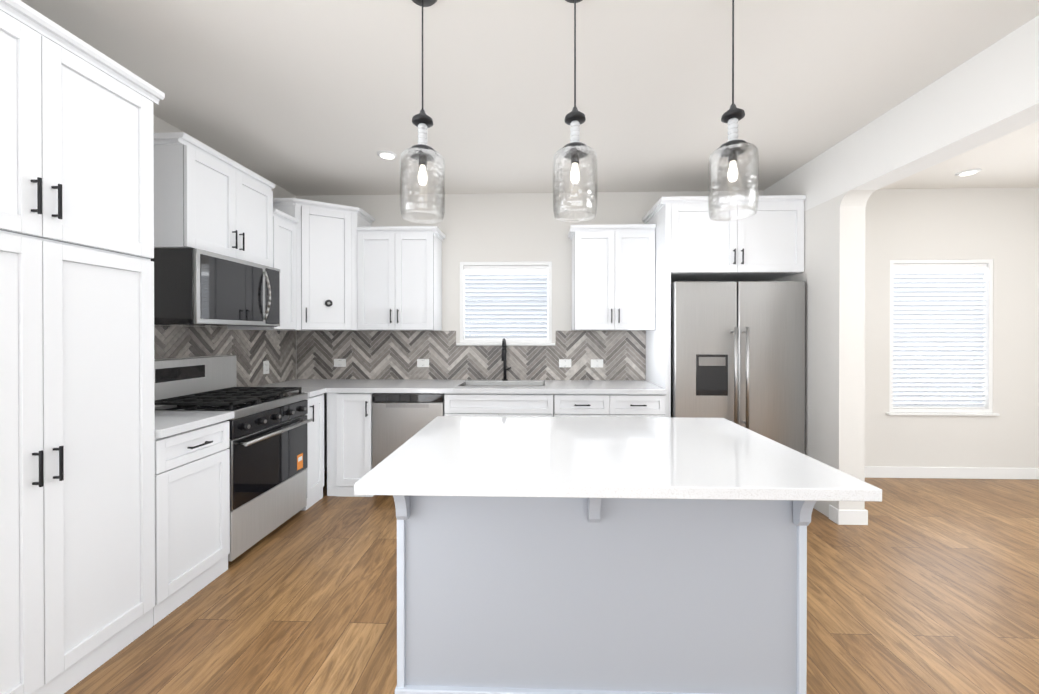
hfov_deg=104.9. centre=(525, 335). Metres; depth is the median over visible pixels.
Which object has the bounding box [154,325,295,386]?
tile backsplash
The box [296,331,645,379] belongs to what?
tile backsplash
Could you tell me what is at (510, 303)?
kitchen window
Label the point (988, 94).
wall
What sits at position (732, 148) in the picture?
pendant light
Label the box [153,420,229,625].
base cabinet
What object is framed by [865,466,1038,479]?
baseboard
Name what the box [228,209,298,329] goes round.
upper cabinet
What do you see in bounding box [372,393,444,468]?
dishwasher
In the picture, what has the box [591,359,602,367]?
electrical outlet
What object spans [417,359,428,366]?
electrical outlet
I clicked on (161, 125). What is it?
wall
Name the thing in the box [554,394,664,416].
base cabinet
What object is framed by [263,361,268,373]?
electrical outlet
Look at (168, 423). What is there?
countertop
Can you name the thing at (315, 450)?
base cabinet
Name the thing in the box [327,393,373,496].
base cabinet
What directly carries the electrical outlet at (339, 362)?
attached to the tile backsplash at (391, 354)
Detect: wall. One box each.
[153,115,295,384]
[296,188,1038,470]
[764,15,1038,516]
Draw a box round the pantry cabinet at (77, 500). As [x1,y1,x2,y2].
[0,0,164,693]
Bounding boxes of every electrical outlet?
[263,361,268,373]
[334,359,345,366]
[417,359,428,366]
[559,359,570,366]
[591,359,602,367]
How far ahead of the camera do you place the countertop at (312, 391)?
3.22 m
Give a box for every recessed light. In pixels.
[377,150,396,158]
[955,168,981,175]
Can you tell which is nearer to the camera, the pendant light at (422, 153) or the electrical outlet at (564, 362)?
the pendant light at (422, 153)
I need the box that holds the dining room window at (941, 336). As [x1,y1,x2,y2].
[886,259,999,415]
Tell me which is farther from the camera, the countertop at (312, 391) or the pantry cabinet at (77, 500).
the countertop at (312, 391)
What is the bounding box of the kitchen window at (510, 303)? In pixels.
[456,261,554,345]
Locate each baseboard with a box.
[829,505,867,524]
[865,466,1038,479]
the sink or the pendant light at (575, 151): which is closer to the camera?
the pendant light at (575, 151)
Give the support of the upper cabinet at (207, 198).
attached to the wall at (161, 125)
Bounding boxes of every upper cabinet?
[154,132,274,266]
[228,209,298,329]
[273,198,374,330]
[356,226,445,329]
[568,224,655,329]
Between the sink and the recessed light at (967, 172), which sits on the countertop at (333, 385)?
the sink
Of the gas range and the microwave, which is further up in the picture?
the microwave
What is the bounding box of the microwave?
[151,248,279,326]
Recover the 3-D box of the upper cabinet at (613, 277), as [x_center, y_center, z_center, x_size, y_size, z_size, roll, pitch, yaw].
[0.777,-0.518,3.696,0.749,0.932,0.362,0,0,2]
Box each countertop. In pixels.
[155,411,233,437]
[256,379,666,393]
[291,387,326,396]
[355,416,881,501]
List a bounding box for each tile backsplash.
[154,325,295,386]
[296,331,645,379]
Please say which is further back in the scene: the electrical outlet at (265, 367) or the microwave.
the electrical outlet at (265, 367)
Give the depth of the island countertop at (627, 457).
1.37 m
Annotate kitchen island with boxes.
[393,495,816,693]
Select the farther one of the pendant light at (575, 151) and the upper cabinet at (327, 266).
the upper cabinet at (327, 266)
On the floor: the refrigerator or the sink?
the refrigerator
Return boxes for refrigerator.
[671,281,804,453]
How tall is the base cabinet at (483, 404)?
0.874 m
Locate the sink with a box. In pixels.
[459,338,544,385]
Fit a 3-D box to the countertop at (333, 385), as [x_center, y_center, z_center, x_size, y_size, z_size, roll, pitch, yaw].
[-0.576,0.452,3.601,3.446,0.040,0.646,0,0,2]
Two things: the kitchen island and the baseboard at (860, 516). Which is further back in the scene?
the baseboard at (860, 516)
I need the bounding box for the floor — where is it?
[64,471,1038,693]
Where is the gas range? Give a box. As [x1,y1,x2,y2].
[154,355,312,560]
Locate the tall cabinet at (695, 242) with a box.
[642,195,805,416]
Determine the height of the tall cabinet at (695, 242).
2.481 m
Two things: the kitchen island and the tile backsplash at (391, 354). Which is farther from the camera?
the tile backsplash at (391, 354)
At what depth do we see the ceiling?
2.16 m
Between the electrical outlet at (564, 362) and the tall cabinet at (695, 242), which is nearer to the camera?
the tall cabinet at (695, 242)
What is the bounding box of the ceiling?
[20,0,1038,195]
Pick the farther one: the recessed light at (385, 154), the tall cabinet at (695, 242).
the tall cabinet at (695, 242)
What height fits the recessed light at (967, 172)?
0.012 m
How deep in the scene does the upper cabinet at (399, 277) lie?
3.62 m
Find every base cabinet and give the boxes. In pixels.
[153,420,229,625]
[302,394,323,509]
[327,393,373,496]
[444,393,553,416]
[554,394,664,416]
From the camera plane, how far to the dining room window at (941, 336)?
3.82 m
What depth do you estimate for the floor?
1.99 m
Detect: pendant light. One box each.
[400,0,444,223]
[553,0,596,221]
[708,0,758,220]
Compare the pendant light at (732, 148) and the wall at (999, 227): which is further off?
the wall at (999, 227)

